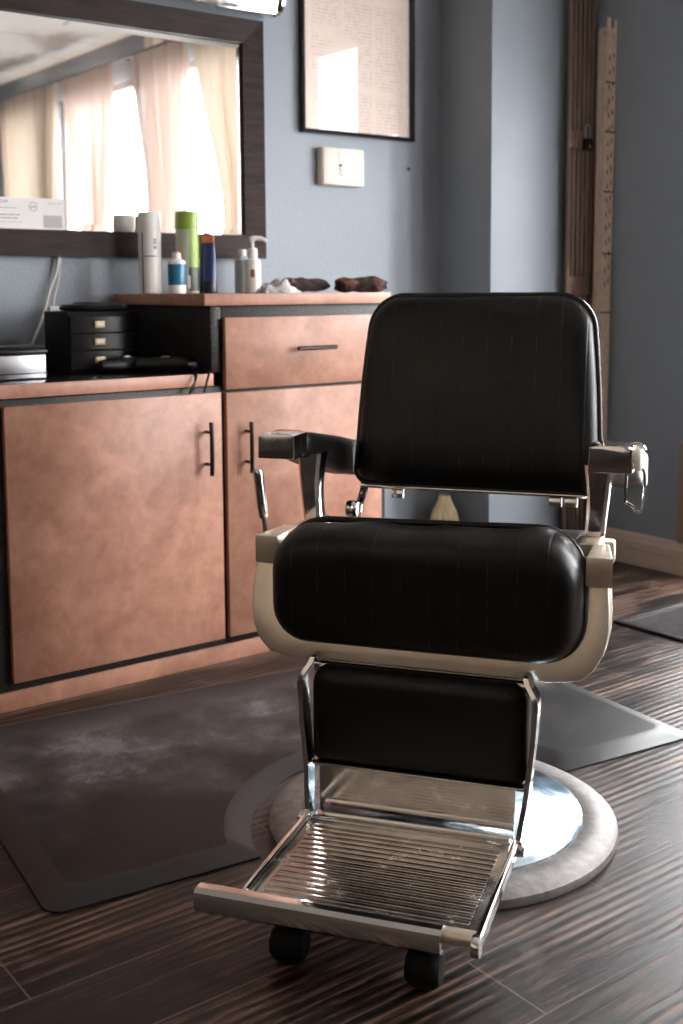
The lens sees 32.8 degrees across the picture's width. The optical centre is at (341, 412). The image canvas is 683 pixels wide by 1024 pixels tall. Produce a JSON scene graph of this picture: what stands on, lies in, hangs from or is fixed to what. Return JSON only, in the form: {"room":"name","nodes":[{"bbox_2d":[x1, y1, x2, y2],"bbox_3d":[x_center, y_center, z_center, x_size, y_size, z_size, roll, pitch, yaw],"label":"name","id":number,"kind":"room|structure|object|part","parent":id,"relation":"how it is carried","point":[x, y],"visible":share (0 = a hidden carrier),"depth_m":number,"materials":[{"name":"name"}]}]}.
{"room":"salon","nodes":[
{"label":"salon","id":0,"kind":"room"},
{"bbox_2d":[0,0,439,519],"bbox_3d":[-1.514,-0.585,3.014,5.980,2.640,0.140,-5,8,-37],"label":"wall","id":1,"kind":"structure","parent":0,"point":[387,228],"depth_m":4.00,"materials":[{"name":"blue paint"}]},
{"bbox_2d":[47,306,61,310],"bbox_3d":[-0.840,-0.303,3.448,0.065,0.028,0.030,-5,8,-37],"label":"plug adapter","id":2,"kind":"object","parent":1,"relation":"attached to","point":[49,308],"visible":0.24,"depth_m":3.43,"materials":[{"name":"white plastic"}]},
{"bbox_2d":[53,257,61,310],"bbox_3d":[-0.843,-0.344,3.430,0.051,0.234,0.031,-5,8,-37],"label":"cord","id":3,"kind":"object","parent":2,"relation":"attached to","point":[60,257],"visible":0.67,"depth_m":3.44,"materials":[{"name":"beige plastic"}]},
{"bbox_2d":[0,0,265,258],"bbox_3d":[-1.200,-0.812,3.120,2.358,0.766,0.032,-5,8,-37],"label":"wall mirror","id":4,"kind":"object","parent":1,"relation":"attached to","point":[114,110],"visible":0.94,"depth_m":3.53,"materials":[{"name":"clear mirror"}]},
{"bbox_2d":[0,197,65,229],"bbox_3d":[-0.931,-0.576,3.343,0.282,0.089,0.008,-5,8,-37],"label":"card","id":5,"kind":"object","parent":4,"relation":"on","point":[15,212],"visible":1,"depth_m":3.37,"materials":[{"name":"white paper"}]},
{"bbox_2d":[43,215,61,227],"bbox_3d":[-0.848,-0.560,3.405,0.057,0.036,0.002,-5,8,-37],"label":"print","id":6,"kind":"object","parent":5,"relation":"attached to","point":[49,221],"depth_m":3.40,"materials":[{"name":"grey paper"}]},
{"bbox_2d":[31,256,59,344],"bbox_3d":[-0.877,-0.294,3.394,0.037,0.329,0.146,2,7,25],"label":"power cord","id":7,"kind":"object","parent":4,"relation":"hanging from","point":[58,257],"visible":0.61,"depth_m":3.42,"materials":[{"name":"beige plastic"}]},
{"bbox_2d":[174,0,285,18],"bbox_3d":[-0.533,-1.333,3.454,0.894,0.173,0.241,-5,8,-37],"label":"vanity light","id":8,"kind":"object","parent":1,"relation":"attached to","point":[272,9],"visible":1,"depth_m":3.67,"materials":[{"name":"silver metal"}]},
{"bbox_2d":[317,147,363,186],"bbox_3d":[-0.001,-0.854,4.034,0.186,0.128,0.032,-5,8,-37],"label":"keypad","id":9,"kind":"object","parent":1,"relation":"attached to","point":[335,166],"visible":1,"depth_m":4.01,"materials":[{"name":"beige plastic"}]},
{"bbox_3d":[-0.043,-0.848,3.985,0.052,0.122,0.004,-5,8,-37],"label":"speaker panel","id":10,"kind":"part","parent":9,"relation":"part of","materials":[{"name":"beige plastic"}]},
{"bbox_2d":[298,0,414,142],"bbox_3d":[0.061,-1.308,4.039,0.496,0.682,0.025,-5,8,-37],"label":"framed notice","id":11,"kind":"object","parent":1,"relation":"attached to","point":[357,57],"visible":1,"depth_m":4.05,"materials":[{"name":"black"}]},
{"bbox_2d":[0,561,682,1023],"bbox_3d":[0.364,1.027,0.718,5.980,0.100,6.310,-5,8,-37],"label":"floor","id":12,"kind":"structure","parent":0,"point":[608,949],"depth_m":1.86,"materials":[{"name":"brown wood"}]},
{"bbox_2d":[0,385,272,713],"bbox_3d":[-0.771,0.323,3.213,1.915,0.784,0.587,-5,8,-37],"label":"base cabinet","id":13,"kind":"object","parent":12,"relation":"on","point":[112,561],"visible":0.8,"depth_m":3.02,"materials":[{"name":"brown laminate"}]},
{"bbox_2d":[0,370,213,398],"bbox_3d":[-1.032,-0.067,3.002,1.300,0.034,0.542,-5,8,-37],"label":"countertop","id":14,"kind":"structure","parent":13,"relation":"on","point":[55,383],"depth_m":3.01,"materials":[{"name":"brown wood"}]},
{"bbox_2d":[0,345,47,380],"bbox_3d":[-0.891,-0.127,2.988,0.248,0.085,0.136,-5,8,-37],"label":"steel container","id":15,"kind":"object","parent":14,"relation":"on","point":[17,362],"visible":1,"depth_m":2.97,"materials":[{"name":"grey metal"}]},
{"bbox_3d":[-0.891,-0.160,2.984,0.248,0.018,0.136,-5,8,-37],"label":"lid","id":16,"kind":"part","parent":15,"relation":"part of","materials":[{"name":"black plastic"}]},
{"bbox_2d":[44,310,139,372],"bbox_3d":[-0.707,-0.206,3.320,0.222,0.169,0.184,-5,8,-37],"label":"drawer organizer","id":17,"kind":"object","parent":14,"relation":"on","point":[75,341],"visible":0.84,"depth_m":3.24,"materials":[{"name":"black plastic"}]},
{"bbox_2d":[59,301,126,310],"bbox_3d":[-0.711,-0.306,3.322,0.200,0.026,0.150,-5,8,-37],"label":"oval tray","id":18,"kind":"object","parent":17,"relation":"on","point":[89,305],"visible":1,"depth_m":3.26,"materials":[{"name":"black plastic"}]},
{"bbox_3d":[-0.674,-0.246,3.231,0.031,0.018,0.006,-5,8,-37],"label":"label plate","id":19,"kind":"part","parent":17,"relation":"part of","materials":[{"name":"gold metal"}]},
{"bbox_3d":[-0.674,-0.199,3.236,0.031,0.018,0.006,-5,8,-37],"label":"label plate","id":20,"kind":"part","parent":17,"relation":"part of","materials":[{"name":"beige paper"}]},
{"bbox_3d":[-0.674,-0.147,3.241,0.031,0.018,0.006,-5,8,-37],"label":"label plate","id":21,"kind":"part","parent":17,"relation":"part of","materials":[{"name":"beige paper"}]},
{"bbox_3d":[-0.663,-0.249,3.253,0.206,0.043,0.019,-5,8,-37],"label":"drawer","id":22,"kind":"part","parent":17,"relation":"part of","materials":[{"name":"black plastic"}]},
{"bbox_3d":[-0.663,-0.201,3.258,0.206,0.043,0.019,-5,8,-37],"label":"drawer","id":23,"kind":"part","parent":17,"relation":"part of","materials":[{"name":"black plastic"}]},
{"bbox_3d":[-0.662,-0.150,3.263,0.206,0.050,0.019,-5,8,-37],"label":"drawer","id":24,"kind":"part","parent":17,"relation":"part of","materials":[{"name":"black plastic"}]},
{"bbox_2d":[98,355,145,371],"bbox_3d":[-0.599,-0.138,3.252,0.179,0.045,0.044,-5,8,-39],"label":"hair clipper","id":25,"kind":"object","parent":14,"relation":"on","point":[126,363],"visible":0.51,"depth_m":3.22,"materials":[{"name":"black plastic"}]},
{"bbox_2d":[135,356,199,371],"bbox_3d":[-0.485,-0.136,3.227,0.179,0.045,0.044,0,6,1],"label":"hair clipper","id":26,"kind":"object","parent":14,"relation":"on","point":[163,363],"visible":1,"depth_m":3.21,"materials":[{"name":"black plastic"}]},
{"bbox_3d":[-0.412,-0.136,3.226,0.022,0.010,0.042,0,6,1],"label":"blade","id":27,"kind":"part","parent":26,"relation":"part of","materials":[{"name":"silver metal"}]},
{"bbox_2d":[183,370,197,394],"bbox_3d":[-0.409,-0.084,3.161,0.031,0.062,0.092,-2,6,-17],"label":"cord","id":28,"kind":"object","parent":14,"relation":"on","point":[193,372],"visible":1,"depth_m":3.13,"materials":[{"name":"black plastic"}]},
{"bbox_2d":[189,369,210,392],"bbox_3d":[-0.402,-0.091,3.205,0.033,0.060,0.144,-5,8,-37],"label":"cord","id":29,"kind":"object","parent":14,"relation":"on","point":[197,370],"visible":0.9,"depth_m":3.15,"materials":[{"name":"black plastic"}]},
{"bbox_3d":[-0.359,0.098,3.159,0.012,0.148,0.038,-5,8,-37],"label":"handle","id":30,"kind":"part","parent":13,"relation":"part of","materials":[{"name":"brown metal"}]},
{"bbox_2d":[125,303,384,643],"bbox_3d":[-0.254,0.168,3.593,0.614,1.004,0.587,-5,8,-37],"label":"base cabinet","id":31,"kind":"object","parent":12,"relation":"on","point":[287,366],"visible":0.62,"depth_m":3.31,"materials":[{"name":"brown laminate"}]},
{"bbox_3d":[-0.505,-0.223,3.397,0.033,0.182,0.530,-5,8,-37],"label":"panel","id":32,"kind":"part","parent":31,"relation":"part of","materials":[{"name":"black laminate"}]},
{"bbox_3d":[-0.256,0.095,3.237,0.012,0.144,0.038,-5,8,-37],"label":"handle","id":33,"kind":"part","parent":31,"relation":"part of","materials":[{"name":"brown metal"}]},
{"bbox_2d":[114,292,390,305],"bbox_3d":[-0.274,-0.350,3.553,0.656,0.032,0.542,-5,8,-37],"label":"countertop","id":34,"kind":"structure","parent":31,"relation":"on","point":[219,299],"depth_m":3.33,"materials":[{"name":"brown laminate"}]},
{"bbox_2d":[137,211,161,293],"bbox_3d":[-0.582,-0.485,3.522,0.070,0.246,0.070,-5,8,-37],"label":"spray can","id":35,"kind":"object","parent":34,"relation":"on","point":[148,222],"visible":0.98,"depth_m":3.50,"materials":[{"name":"white metal"}]},
{"bbox_2d":[167,249,185,293],"bbox_3d":[-0.479,-0.410,3.369,0.054,0.129,0.054,-5,8,-37],"label":"bottle","id":36,"kind":"object","parent":34,"relation":"on","point":[176,265],"visible":0.98,"depth_m":3.35,"materials":[{"name":"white plastic"}]},
{"bbox_2d":[175,211,199,293],"bbox_3d":[-0.469,-0.487,3.533,0.072,0.248,0.072,-5,8,-37],"label":"spray can","id":37,"kind":"object","parent":34,"relation":"on","point":[186,222],"visible":0.87,"depth_m":3.50,"materials":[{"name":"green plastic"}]},
{"bbox_2d":[200,236,217,293],"bbox_3d":[-0.410,-0.455,3.569,0.055,0.176,0.055,-5,8,-37],"label":"bottle","id":38,"kind":"object","parent":34,"relation":"on","point":[208,265],"visible":1,"depth_m":3.56,"materials":[{"name":"blue plastic"}]},
{"bbox_2d":[234,249,247,292],"bbox_3d":[-0.319,-0.456,3.739,0.052,0.140,0.052,-5,8,-37],"label":"plastic bottle","id":39,"kind":"object","parent":34,"relation":"on","point":[239,262],"visible":0.75,"depth_m":3.72,"materials":[{"name":"grey plastic"}]},
{"bbox_2d":[245,236,266,292],"bbox_3d":[-0.274,-0.471,3.681,0.066,0.181,0.054,-5,8,-37],"label":"pump bottle","id":40,"kind":"object","parent":34,"relation":"on","point":[252,264],"visible":0.92,"depth_m":3.66,"materials":[{"name":"white plastic"}]},
{"bbox_2d":[255,278,302,292],"bbox_3d":[-0.181,-0.369,3.358,0.135,0.045,0.081,-5,8,-37],"label":"crumpled cloth","id":41,"kind":"object","parent":34,"relation":"on","point":[276,286],"visible":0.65,"depth_m":3.33,"materials":[{"name":"white fabric"}]},
{"bbox_2d":[281,277,330,291],"bbox_3d":[-0.115,-0.383,3.487,0.207,0.050,0.063,-6,8,-41],"label":"towel","id":42,"kind":"object","parent":34,"relation":"on","point":[302,284],"visible":0.61,"depth_m":3.48,"materials":[{"name":"brown fabric"}]},
{"bbox_2d":[334,276,387,292],"bbox_3d":[0.060,-0.392,3.537,0.174,0.052,0.070,-3,7,-22],"label":"rolled towel","id":43,"kind":"object","parent":34,"relation":"on","point":[369,283],"visible":0.98,"depth_m":3.51,"materials":[{"name":"brown fabric"}]},
{"bbox_3d":[-0.104,-0.182,3.360,0.552,0.198,0.017,-5,8,-37],"label":"drawer","id":44,"kind":"part","parent":31,"relation":"part of","materials":[{"name":"beige laminate"}]},
{"bbox_3d":[-0.101,0.270,3.409,0.552,0.692,0.017,-5,8,-37],"label":"door","id":45,"kind":"part","parent":31,"relation":"part of","materials":[{"name":"beige laminate"}]},
{"bbox_3d":[-0.075,-0.188,3.347,0.136,0.012,0.038,-5,8,-37],"label":"handle","id":46,"kind":"part","parent":31,"relation":"part of","materials":[{"name":"brown metal"}]},
{"bbox_2d":[0,665,682,912],"bbox_3d":[-0.066,0.755,2.724,1.524,0.017,0.914,-4,7,-30],"label":"mat","id":47,"kind":"object","parent":12,"relation":"on","point":[98,804],"visible":0.58,"depth_m":2.51,"materials":[{"name":"black rubber"}]},
{"bbox_2d":[193,292,647,989],"bbox_3d":[0.169,0.299,2.175,0.784,1.039,1.031,2,6,19],"label":"barber chair","id":48,"kind":"object","parent":12,"relation":"on","point":[428,810],"visible":1,"depth_m":2.09,"materials":[{"name":"leather"}]},
{"bbox_3d":[-0.142,0.273,2.338,0.038,0.129,0.012,1,6,10],"label":"lever rod","id":49,"kind":"part","parent":48,"relation":"part of","materials":[{"name":"silver metal"}]},
{"bbox_3d":[-0.107,0.750,1.980,0.012,0.022,0.297,2,6,19],"label":"rail","id":50,"kind":"part","parent":48,"relation":"part of","materials":[{"name":"silver metal"}]},
{"bbox_3d":[-0.116,0.062,2.295,0.076,0.050,0.077,2,6,19],"label":"armrest","id":51,"kind":"part","parent":48,"relation":"part of","materials":[{"name":"silver metal"}]},
{"bbox_3d":[-0.059,0.147,2.375,0.051,0.134,0.056,2,6,19],"label":"arm post","id":52,"kind":"part","parent":48,"relation":"part of","materials":[{"name":"silver metal"}]},
{"bbox_3d":[0.142,0.475,2.097,0.400,0.022,0.022,2,6,19],"label":"hinge rod","id":53,"kind":"part","parent":48,"relation":"part of","materials":[{"name":"silver metal"}]},
{"bbox_3d":[0.138,0.557,2.094,0.398,0.180,0.054,2,6,19],"label":"calf panel","id":54,"kind":"part","parent":48,"relation":"part of","materials":[{"name":"black leather"}]},
{"bbox_2d":[273,521,585,662],"bbox_3d":[0.214,0.291,2.294,0.572,0.236,0.530,2,6,19],"label":"seat cushion","id":55,"kind":"object","parent":48,"relation":"on","point":[468,591],"depth_m":2.04,"materials":[{"name":"black leather"}]},
{"bbox_3d":[0.155,0.363,2.152,0.676,0.203,0.103,2,6,19],"label":"seat frame","id":56,"kind":"part","parent":48,"relation":"part of","materials":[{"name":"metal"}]},
{"bbox_3d":[0.017,0.776,1.780,0.384,0.025,0.025,2,6,19],"label":"pivot rod","id":57,"kind":"part","parent":48,"relation":"part of","materials":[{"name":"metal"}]},
{"bbox_2d":[357,296,597,491],"bbox_3d":[0.290,-0.044,2.491,0.528,0.409,0.102,2,6,19],"label":"backrest cushion","id":58,"kind":"object","parent":48,"relation":"on","point":[458,393],"depth_m":2.46,"materials":[{"name":"black leather"}]},
{"bbox_3d":[0.247,0.763,1.837,0.012,0.033,0.342,2,6,19],"label":"rail","id":59,"kind":"part","parent":48,"relation":"part of","materials":[{"name":"silver metal"}]},
{"bbox_3d":[0.486,0.163,2.191,0.051,0.134,0.056,2,6,19],"label":"arm post","id":60,"kind":"part","parent":48,"relation":"part of","materials":[{"name":"silver metal"}]},
{"bbox_3d":[0.488,0.080,2.091,0.076,0.050,0.077,2,6,19],"label":"armrest","id":61,"kind":"part","parent":48,"relation":"part of","materials":[{"name":"silver metal"}]},
{"bbox_3d":[0.534,0.083,2.083,0.016,0.045,0.045,2,6,19],"label":"arm knob","id":62,"kind":"part","parent":48,"relation":"part of","materials":[{"name":"silver metal"}]},
{"bbox_2d":[430,491,458,520],"bbox_3d":[0.383,0.148,4.306,0.162,0.878,0.066,0,6,6],"label":"broom","id":63,"kind":"object","parent":12,"relation":"on","point":[444,509],"visible":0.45,"depth_m":4.31,"materials":[{"name":"wicker"}]},
{"bbox_2d":[560,0,597,530],"bbox_3d":[0.906,-0.588,4.386,0.182,2.318,0.040,-5,8,-37],"label":"gate","id":64,"kind":"object","parent":12,"relation":"on","point":[581,74],"visible":0.52,"depth_m":4.33,"materials":[{"name":"brown wood"}]},
{"bbox_2d":[582,124,592,150],"bbox_3d":[0.919,-1.028,4.324,0.042,0.099,0.022,-5,8,-37],"label":"padlock","id":65,"kind":"object","parent":64,"relation":"hanging from","point":[587,145],"visible":1,"depth_m":4.32,"materials":[{"name":"black metal"}]},
{"bbox_2d":[592,17,616,440],"bbox_3d":[0.987,-0.446,4.398,0.054,2.034,0.044,-4,7,-37],"label":"ruler","id":66,"kind":"object","parent":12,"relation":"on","point":[607,43],"visible":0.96,"depth_m":4.34,"materials":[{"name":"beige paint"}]},
{"bbox_2d":[613,601,682,641],"bbox_3d":[1.379,0.672,3.443,0.600,0.010,0.952,-5,8,-37],"label":"mat","id":67,"kind":"object","parent":12,"relation":"on","point":[666,621],"visible":1,"depth_m":3.62,"materials":[{"name":"black rubber"}]},
{"bbox_2d":[439,0,566,528],"bbox_3d":[0.664,-0.748,4.401,0.542,2.640,0.276,-5,8,-37],"label":"wall pillar","id":68,"kind":"structure","parent":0,"point":[503,62],"depth_m":4.22,"materials":[{"name":"blue paint"}]},
{"bbox_2d":[595,0,682,540],"bbox_3d":[2.678,-0.539,2.329,0.140,2.640,6.030,-5,8,-37],"label":"wall","id":69,"kind":"structure","parent":0,"point":[645,371],"depth_m":4.27,"materials":[{"name":"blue paint"}]},
{"bbox_2d":[605,527,682,575],"bbox_3d":[1.124,0.518,4.375,0.019,0.122,0.522,-5,8,-37],"label":"baseboard","id":70,"kind":"structure","parent":69,"relation":"attached to","point":[637,549],"depth_m":4.34,"materials":[{"name":"beige paint"}]},
{"bbox_2d":[676,442,682,543],"bbox_3d":[1.252,0.293,4.170,0.030,0.368,0.087,-5,8,-37],"label":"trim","id":71,"kind":"structure","parent":69,"relation":"attached to","point":[679,539],"depth_m":4.18,"materials":[{"name":"brown"}]}
]}

